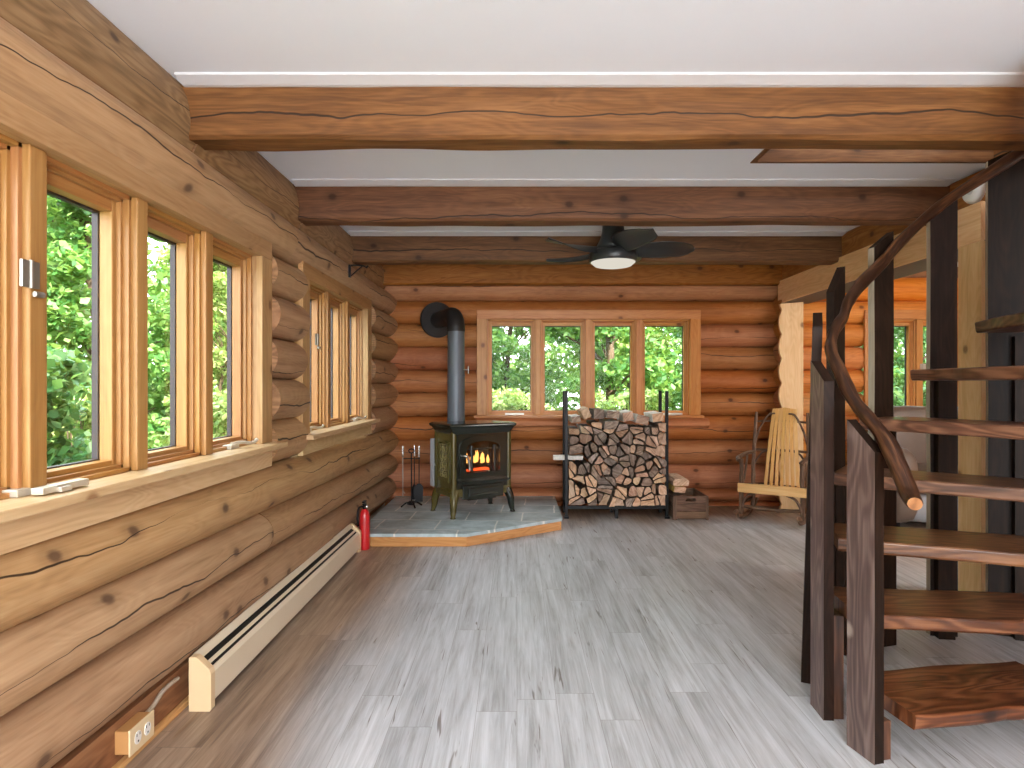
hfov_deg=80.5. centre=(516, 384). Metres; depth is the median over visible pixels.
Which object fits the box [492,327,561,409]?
broadleaf tree
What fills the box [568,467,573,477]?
log
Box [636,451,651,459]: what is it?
log
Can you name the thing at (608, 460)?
log
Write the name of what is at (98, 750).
baseboard
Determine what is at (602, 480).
log
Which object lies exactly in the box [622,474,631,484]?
log
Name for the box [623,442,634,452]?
log
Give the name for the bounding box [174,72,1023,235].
trim
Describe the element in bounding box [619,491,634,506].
log
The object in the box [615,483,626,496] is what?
log
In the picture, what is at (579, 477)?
log
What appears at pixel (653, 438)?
log
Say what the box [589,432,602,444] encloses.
log
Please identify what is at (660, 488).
log
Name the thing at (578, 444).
log
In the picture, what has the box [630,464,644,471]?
log
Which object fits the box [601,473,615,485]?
log
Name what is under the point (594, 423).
log
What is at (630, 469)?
log
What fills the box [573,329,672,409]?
young tree
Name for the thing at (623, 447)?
log
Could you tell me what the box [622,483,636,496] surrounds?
log
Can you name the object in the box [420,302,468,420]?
stovepipe
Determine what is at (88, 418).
leafy shrub
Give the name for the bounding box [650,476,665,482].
log
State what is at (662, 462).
log
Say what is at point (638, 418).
log
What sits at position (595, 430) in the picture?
log
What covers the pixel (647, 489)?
log
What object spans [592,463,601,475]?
log
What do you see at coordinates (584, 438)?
log
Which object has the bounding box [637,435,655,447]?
log
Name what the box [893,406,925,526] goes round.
sofa
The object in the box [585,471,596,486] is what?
log
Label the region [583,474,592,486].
log
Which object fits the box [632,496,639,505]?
log
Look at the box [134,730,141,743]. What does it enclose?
socket
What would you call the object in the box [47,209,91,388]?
broadleaf tree
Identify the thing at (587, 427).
log
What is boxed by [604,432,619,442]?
log
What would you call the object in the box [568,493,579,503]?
log
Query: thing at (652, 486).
log
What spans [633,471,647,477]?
log
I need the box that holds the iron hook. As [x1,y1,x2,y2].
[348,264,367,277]
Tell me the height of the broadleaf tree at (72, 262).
5.256 m
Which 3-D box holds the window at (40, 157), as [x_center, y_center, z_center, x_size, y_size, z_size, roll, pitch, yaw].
[-1.295,-0.156,2.070,0.230,1.138,2.100,0,0,0]
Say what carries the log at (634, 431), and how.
on the log at (641, 435)
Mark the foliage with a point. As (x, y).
(562, 348)
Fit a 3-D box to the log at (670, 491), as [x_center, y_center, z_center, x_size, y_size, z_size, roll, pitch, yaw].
[1.475,1.055,5.680,0.088,0.101,0.320,0,0,0]
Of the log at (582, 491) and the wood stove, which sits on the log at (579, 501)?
the log at (582, 491)
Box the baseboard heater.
[189,524,360,711]
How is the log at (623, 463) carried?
on the log at (625, 470)
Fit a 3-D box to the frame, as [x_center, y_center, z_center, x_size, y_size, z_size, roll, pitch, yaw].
[2.728,0.095,4.702,0.345,2.250,2.635,0,0,0]
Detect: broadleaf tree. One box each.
[47,195,216,448]
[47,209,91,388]
[213,291,226,391]
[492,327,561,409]
[662,327,681,409]
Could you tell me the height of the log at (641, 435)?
0.082 m
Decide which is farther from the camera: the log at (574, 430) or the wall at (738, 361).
the wall at (738, 361)
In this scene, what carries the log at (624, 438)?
on the log at (623, 447)
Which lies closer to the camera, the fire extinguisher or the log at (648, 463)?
the fire extinguisher
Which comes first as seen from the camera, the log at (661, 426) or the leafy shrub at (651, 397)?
the log at (661, 426)
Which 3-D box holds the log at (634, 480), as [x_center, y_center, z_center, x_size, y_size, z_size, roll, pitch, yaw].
[1.094,0.878,5.715,0.075,0.077,0.367,0,0,0]
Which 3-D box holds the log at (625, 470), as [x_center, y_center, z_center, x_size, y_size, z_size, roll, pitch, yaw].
[0.989,0.792,5.701,0.068,0.076,0.367,0,0,0]
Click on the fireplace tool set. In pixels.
(416, 490)
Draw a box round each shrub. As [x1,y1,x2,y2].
[47,343,91,466]
[47,389,91,453]
[149,388,226,447]
[492,385,554,409]
[595,388,669,409]
[861,365,925,405]
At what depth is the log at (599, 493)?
5.49 m
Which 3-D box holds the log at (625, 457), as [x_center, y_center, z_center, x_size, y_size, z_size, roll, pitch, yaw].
[0.976,0.663,5.675,0.100,0.058,0.366,0,0,0]
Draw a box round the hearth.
[370,496,561,546]
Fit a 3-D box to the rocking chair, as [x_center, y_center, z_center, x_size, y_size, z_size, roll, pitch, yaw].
[2.348,0.713,5.488,0.584,0.996,0.857,0,0,33]
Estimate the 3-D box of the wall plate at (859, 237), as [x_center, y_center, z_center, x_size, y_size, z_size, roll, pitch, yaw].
[2.740,-1.125,1.050,0.249,0.198,10.100,0,0,0]
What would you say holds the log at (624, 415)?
on the log at (621, 426)
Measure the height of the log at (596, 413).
0.088 m
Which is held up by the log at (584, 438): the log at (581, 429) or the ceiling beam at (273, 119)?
the log at (581, 429)
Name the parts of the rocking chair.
post, arm, post, rail, rail, post, arm, post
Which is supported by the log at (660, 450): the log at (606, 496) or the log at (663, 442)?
the log at (663, 442)
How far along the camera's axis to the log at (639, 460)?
5.49 m
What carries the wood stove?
on the hearth
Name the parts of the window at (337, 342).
casing, frame, sash, crank handle, frame, head casing, sash, sill, frame, sash, crank handle, casing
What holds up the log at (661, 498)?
on the rack
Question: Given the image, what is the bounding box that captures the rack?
[563,391,669,518]
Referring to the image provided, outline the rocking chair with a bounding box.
[734,408,808,525]
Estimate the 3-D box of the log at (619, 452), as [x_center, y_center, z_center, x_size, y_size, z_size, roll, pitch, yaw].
[0.946,0.605,5.718,0.086,0.105,0.363,0,0,0]
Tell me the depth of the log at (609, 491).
5.53 m
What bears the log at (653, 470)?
on the log at (644, 481)
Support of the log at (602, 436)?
on the log at (604, 447)
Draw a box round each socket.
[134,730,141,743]
[144,721,150,734]
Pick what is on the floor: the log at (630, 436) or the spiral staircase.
the spiral staircase
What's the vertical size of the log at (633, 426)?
0.026 m
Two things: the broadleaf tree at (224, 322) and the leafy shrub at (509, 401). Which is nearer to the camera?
the leafy shrub at (509, 401)
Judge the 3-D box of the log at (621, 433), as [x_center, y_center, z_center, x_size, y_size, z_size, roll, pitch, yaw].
[0.953,0.439,5.683,0.124,0.073,0.388,0,0,0]
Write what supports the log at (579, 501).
on the rack
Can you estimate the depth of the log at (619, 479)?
5.53 m
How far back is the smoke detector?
3.42 m
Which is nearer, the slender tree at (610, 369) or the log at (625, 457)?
the log at (625, 457)
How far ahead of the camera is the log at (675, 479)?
5.48 m
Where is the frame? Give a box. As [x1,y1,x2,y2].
[778,201,985,591]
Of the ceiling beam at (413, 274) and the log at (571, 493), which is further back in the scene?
the ceiling beam at (413, 274)
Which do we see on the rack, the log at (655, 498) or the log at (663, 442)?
the log at (655, 498)
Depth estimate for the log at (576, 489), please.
5.50 m
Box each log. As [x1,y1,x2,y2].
[553,455,582,459]
[568,414,580,422]
[568,426,579,434]
[568,434,578,443]
[568,442,583,449]
[568,447,582,453]
[568,460,576,473]
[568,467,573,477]
[568,476,574,498]
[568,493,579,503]
[569,495,584,504]
[571,478,579,494]
[572,471,584,483]
[575,460,585,474]
[576,406,590,419]
[576,431,591,443]
[577,424,588,433]
[577,481,587,496]
[580,424,592,433]
[580,458,589,472]
[581,443,590,456]
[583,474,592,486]
[583,483,595,494]
[584,449,597,463]
[584,497,596,505]
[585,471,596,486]
[585,490,596,502]
[586,420,601,428]
[587,441,596,451]
[587,461,600,479]
[589,408,603,418]
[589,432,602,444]
[591,426,602,434]
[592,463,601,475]
[593,455,603,463]
[593,475,610,484]
[594,443,607,457]
[595,486,611,493]
[595,489,602,501]
[596,432,606,443]
[597,484,612,488]
[597,491,609,504]
[598,428,614,433]
[598,444,609,454]
[599,419,618,428]
[599,454,616,465]
[599,462,607,471]
[601,467,609,474]
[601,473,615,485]
[604,409,619,418]
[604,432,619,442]
[604,444,616,454]
[605,437,615,445]
[607,462,622,477]
[607,493,616,506]
[608,452,617,460]
[609,482,624,499]
[610,474,624,483]
[613,429,627,436]
[614,421,628,431]
[614,451,629,460]
[615,431,628,443]
[615,442,629,453]
[615,444,624,455]
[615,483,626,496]
[615,496,623,505]
[617,410,633,421]
[617,460,629,466]
[618,463,628,475]
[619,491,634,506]
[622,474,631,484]
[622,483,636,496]
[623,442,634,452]
[626,466,633,477]
[627,424,642,429]
[627,431,632,444]
[628,427,642,433]
[628,452,635,466]
[628,476,640,484]
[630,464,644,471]
[631,413,648,425]
[631,481,643,496]
[632,432,645,440]
[632,438,643,444]
[632,443,643,455]
[632,453,644,466]
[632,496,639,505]
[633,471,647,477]
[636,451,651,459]
[636,495,654,505]
[637,425,649,434]
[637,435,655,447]
[637,492,653,499]
[639,477,651,485]
[640,444,655,455]
[642,459,652,468]
[642,486,650,494]
[643,411,663,421]
[643,425,658,434]
[644,433,658,446]
[644,465,657,476]
[648,421,665,431]
[648,472,662,479]
[649,453,666,466]
[649,456,660,467]
[649,482,655,493]
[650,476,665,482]
[651,444,664,456]
[651,492,658,504]
[652,431,663,444]
[655,483,666,494]
[655,492,664,504]
[656,466,665,474]
[660,431,665,444]
[664,473,688,485]
[669,490,682,495]
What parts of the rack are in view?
rail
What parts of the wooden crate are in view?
corner post, corner post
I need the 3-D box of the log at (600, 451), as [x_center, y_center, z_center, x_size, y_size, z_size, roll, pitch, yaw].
[0.779,0.610,5.646,0.084,0.100,0.399,0,0,0]
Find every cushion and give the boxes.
[893,406,925,462]
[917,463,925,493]
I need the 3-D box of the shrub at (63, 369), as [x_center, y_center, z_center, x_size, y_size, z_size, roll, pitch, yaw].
[-2.972,0.744,3.537,1.615,1.998,1.634,0,0,-35]
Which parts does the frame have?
casing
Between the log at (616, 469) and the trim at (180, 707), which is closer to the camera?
the trim at (180, 707)
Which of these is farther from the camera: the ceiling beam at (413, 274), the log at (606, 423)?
the ceiling beam at (413, 274)
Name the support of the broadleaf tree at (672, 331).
on the ground
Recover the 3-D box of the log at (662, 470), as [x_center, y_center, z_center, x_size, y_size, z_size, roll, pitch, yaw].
[1.319,0.783,5.677,0.062,0.063,0.405,0,0,0]
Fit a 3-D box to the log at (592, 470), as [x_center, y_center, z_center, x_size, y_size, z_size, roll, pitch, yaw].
[0.713,0.795,5.639,0.090,0.132,0.366,0,0,0]
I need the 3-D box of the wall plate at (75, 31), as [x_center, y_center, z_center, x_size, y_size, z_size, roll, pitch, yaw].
[-1.450,-1.080,1.100,0.285,0.409,10.194,0,0,0]
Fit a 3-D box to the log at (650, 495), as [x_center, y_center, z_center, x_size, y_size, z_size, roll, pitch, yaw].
[1.188,1.016,5.701,0.121,0.066,0.388,0,0,0]
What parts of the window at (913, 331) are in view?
casing, frame, sash, head casing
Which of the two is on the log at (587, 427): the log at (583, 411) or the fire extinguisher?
the log at (583, 411)
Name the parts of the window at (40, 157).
sash, crank handle, frame, sash, head casing, sill, frame, sash, frame, sash, crank handle, casing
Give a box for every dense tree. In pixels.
[672,327,681,409]
[860,327,925,402]
[897,331,925,381]
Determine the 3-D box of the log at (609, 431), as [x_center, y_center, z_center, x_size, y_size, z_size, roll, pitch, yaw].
[0.840,0.423,5.724,0.110,0.043,0.398,0,0,0]
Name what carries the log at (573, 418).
on the log at (574, 430)
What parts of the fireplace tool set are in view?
blade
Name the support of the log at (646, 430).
on the log at (647, 441)
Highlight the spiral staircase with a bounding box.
[801,151,1023,764]
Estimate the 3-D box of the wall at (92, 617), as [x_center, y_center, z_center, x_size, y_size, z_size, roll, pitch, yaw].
[-1.333,0.107,1.080,0.263,2.074,10.160,0,0,0]
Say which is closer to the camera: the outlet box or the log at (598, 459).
the outlet box
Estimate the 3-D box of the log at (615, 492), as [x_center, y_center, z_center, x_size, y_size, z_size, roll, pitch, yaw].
[0.927,0.987,5.657,0.102,0.095,0.398,0,0,0]
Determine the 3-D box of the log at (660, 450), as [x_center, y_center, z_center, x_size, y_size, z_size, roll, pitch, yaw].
[1.306,0.604,5.716,0.091,0.111,0.409,0,0,0]
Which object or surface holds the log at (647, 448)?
on the log at (654, 460)
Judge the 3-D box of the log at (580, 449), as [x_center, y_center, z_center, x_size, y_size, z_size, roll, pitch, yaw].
[0.540,0.601,5.713,0.126,0.067,0.386,0,0,0]
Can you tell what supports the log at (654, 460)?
on the log at (662, 470)
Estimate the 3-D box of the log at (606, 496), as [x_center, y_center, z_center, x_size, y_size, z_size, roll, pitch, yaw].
[0.802,1.046,5.738,0.110,0.106,0.401,0,0,0]
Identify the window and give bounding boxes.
[0,90,287,554]
[293,261,379,455]
[474,310,709,427]
[856,310,957,417]
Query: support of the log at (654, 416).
on the log at (661, 426)
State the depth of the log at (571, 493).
5.52 m
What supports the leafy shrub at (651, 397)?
on the ground
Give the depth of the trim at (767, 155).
3.29 m
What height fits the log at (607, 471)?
0.073 m
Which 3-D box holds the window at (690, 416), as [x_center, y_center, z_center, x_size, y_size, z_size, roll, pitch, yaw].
[0.748,-0.159,6.150,2.365,1.192,0.190,0,0,0]
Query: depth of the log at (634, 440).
5.51 m
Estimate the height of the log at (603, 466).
0.088 m
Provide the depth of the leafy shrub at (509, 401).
8.01 m
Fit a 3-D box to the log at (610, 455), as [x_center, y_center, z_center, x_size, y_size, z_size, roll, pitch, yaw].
[0.875,0.667,5.670,0.086,0.062,0.387,0,0,0]
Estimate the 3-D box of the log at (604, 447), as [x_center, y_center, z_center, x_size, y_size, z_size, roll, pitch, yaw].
[0.806,0.594,5.696,0.071,0.086,0.408,0,0,0]
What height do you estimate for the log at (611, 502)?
0.093 m
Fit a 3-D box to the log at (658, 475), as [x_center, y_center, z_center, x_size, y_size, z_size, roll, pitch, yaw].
[1.281,0.830,5.674,0.104,0.067,0.385,0,0,0]
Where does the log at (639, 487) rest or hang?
on the log at (650, 495)
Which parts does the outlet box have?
plate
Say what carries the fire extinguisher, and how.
on the floor
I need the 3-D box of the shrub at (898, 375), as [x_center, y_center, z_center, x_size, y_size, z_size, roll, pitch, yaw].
[4.963,0.744,7.628,1.634,1.998,1.615,0,0,1]
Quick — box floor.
[124,503,1023,767]
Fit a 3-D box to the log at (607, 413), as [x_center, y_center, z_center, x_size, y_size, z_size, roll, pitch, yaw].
[0.868,0.269,5.660,0.120,0.077,0.380,0,0,0]
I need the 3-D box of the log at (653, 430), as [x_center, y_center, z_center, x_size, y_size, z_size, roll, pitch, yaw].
[1.247,0.417,5.648,0.063,0.071,0.369,0,0,0]
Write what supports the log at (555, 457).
on the log at (571, 464)
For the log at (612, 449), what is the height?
0.088 m
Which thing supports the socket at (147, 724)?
attached to the outlet box
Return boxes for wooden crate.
[662,488,708,519]
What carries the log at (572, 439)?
on the log at (578, 444)
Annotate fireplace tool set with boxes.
[400,445,422,507]
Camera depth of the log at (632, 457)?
5.53 m
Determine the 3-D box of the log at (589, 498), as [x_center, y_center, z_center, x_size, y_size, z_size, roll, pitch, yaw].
[0.675,1.025,5.664,0.096,0.089,0.374,0,0,0]
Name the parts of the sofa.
arm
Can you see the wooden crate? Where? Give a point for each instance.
(697, 507)
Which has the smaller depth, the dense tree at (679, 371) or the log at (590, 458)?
the log at (590, 458)
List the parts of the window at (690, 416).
casing, sash, frame, crank handle, sash, frame, sill, head casing, frame, sash, frame, sash, crank handle, casing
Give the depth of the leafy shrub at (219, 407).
5.03 m
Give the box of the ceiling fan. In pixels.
[545,226,694,268]
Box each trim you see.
[112,695,188,767]
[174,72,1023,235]
[750,149,1008,162]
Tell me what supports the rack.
on the floor
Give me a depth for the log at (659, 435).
5.46 m
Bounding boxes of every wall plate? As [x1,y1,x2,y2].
[0,0,385,288]
[782,169,984,279]
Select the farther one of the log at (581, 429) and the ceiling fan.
the log at (581, 429)
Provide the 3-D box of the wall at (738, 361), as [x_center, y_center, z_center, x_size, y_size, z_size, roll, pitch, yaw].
[2.480,0.090,6.225,7.640,2.343,0.250,0,0,0]
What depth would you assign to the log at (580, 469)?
5.53 m
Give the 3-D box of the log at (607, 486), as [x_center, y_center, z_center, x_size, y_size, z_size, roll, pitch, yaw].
[0.805,0.931,5.702,0.140,0.034,0.389,0,0,0]
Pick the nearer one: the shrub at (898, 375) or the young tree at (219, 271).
the shrub at (898, 375)
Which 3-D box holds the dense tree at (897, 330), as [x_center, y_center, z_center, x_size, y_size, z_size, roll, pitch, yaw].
[6.129,-0.836,9.563,2.334,5.158,2.350,0,0,-26]
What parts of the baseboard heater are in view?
panel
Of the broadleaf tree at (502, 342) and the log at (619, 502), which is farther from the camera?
the broadleaf tree at (502, 342)
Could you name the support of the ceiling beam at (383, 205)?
attached to the ceiling
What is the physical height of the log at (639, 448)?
0.098 m
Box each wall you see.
[0,17,398,767]
[384,278,957,505]
[773,296,803,499]
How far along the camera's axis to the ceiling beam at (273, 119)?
2.44 m
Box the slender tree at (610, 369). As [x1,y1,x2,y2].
[528,327,681,409]
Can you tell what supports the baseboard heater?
on the floor
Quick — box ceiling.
[87,0,1023,266]
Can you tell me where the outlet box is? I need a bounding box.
[115,676,179,757]
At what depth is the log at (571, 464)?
5.53 m
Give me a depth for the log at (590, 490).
5.48 m
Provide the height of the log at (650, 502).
0.060 m
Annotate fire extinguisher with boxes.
[356,500,369,549]
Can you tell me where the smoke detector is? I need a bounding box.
[962,183,984,203]
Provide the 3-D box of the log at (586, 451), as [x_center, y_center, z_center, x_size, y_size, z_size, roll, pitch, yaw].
[0.644,0.598,5.692,0.063,0.116,0.387,0,0,0]
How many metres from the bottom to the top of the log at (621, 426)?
0.073 m
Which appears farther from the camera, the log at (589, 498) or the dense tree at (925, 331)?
the dense tree at (925, 331)
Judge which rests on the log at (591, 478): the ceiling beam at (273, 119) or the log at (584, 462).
the log at (584, 462)
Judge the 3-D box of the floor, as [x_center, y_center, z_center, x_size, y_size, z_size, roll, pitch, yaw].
[2.425,1.270,1.175,7.750,0.100,10.350,0,0,0]
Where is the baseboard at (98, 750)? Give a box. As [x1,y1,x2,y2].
[51,654,192,767]
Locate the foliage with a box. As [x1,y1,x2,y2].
[57,237,924,445]
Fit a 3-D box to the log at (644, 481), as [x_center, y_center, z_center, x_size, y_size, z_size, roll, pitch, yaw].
[1.177,0.878,5.671,0.101,0.080,0.361,0,0,0]
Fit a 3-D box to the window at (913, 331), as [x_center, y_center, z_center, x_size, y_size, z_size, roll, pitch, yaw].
[4.530,-0.171,6.150,2.120,1.168,0.190,0,0,0]
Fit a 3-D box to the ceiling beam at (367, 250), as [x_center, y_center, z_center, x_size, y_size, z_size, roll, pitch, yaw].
[0.645,-1.108,4.950,4.030,0.235,0.151,0,0,0]
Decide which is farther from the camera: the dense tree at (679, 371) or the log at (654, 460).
the dense tree at (679, 371)
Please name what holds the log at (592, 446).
on the log at (590, 458)
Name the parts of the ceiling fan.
blade, blade, blade, blade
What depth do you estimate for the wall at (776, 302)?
6.06 m
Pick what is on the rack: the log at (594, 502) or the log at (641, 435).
the log at (594, 502)
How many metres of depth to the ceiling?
2.18 m
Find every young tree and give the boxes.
[148,244,226,433]
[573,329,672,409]
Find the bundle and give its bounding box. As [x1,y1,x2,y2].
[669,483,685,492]
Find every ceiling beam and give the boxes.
[181,84,1023,151]
[293,184,949,226]
[349,235,841,264]
[382,264,781,285]
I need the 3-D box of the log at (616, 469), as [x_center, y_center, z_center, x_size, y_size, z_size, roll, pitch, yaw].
[0.913,0.778,5.674,0.100,0.136,0.367,0,0,0]
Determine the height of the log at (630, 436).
0.132 m
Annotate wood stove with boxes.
[429,420,515,519]
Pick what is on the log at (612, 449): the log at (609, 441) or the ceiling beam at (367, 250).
the log at (609, 441)
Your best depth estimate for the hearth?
5.00 m
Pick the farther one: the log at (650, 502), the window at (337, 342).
the log at (650, 502)
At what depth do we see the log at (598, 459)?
5.47 m
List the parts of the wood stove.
leg, panel, leg, door handle, plate, moulding, cornice, ash drawer, frame, door, leg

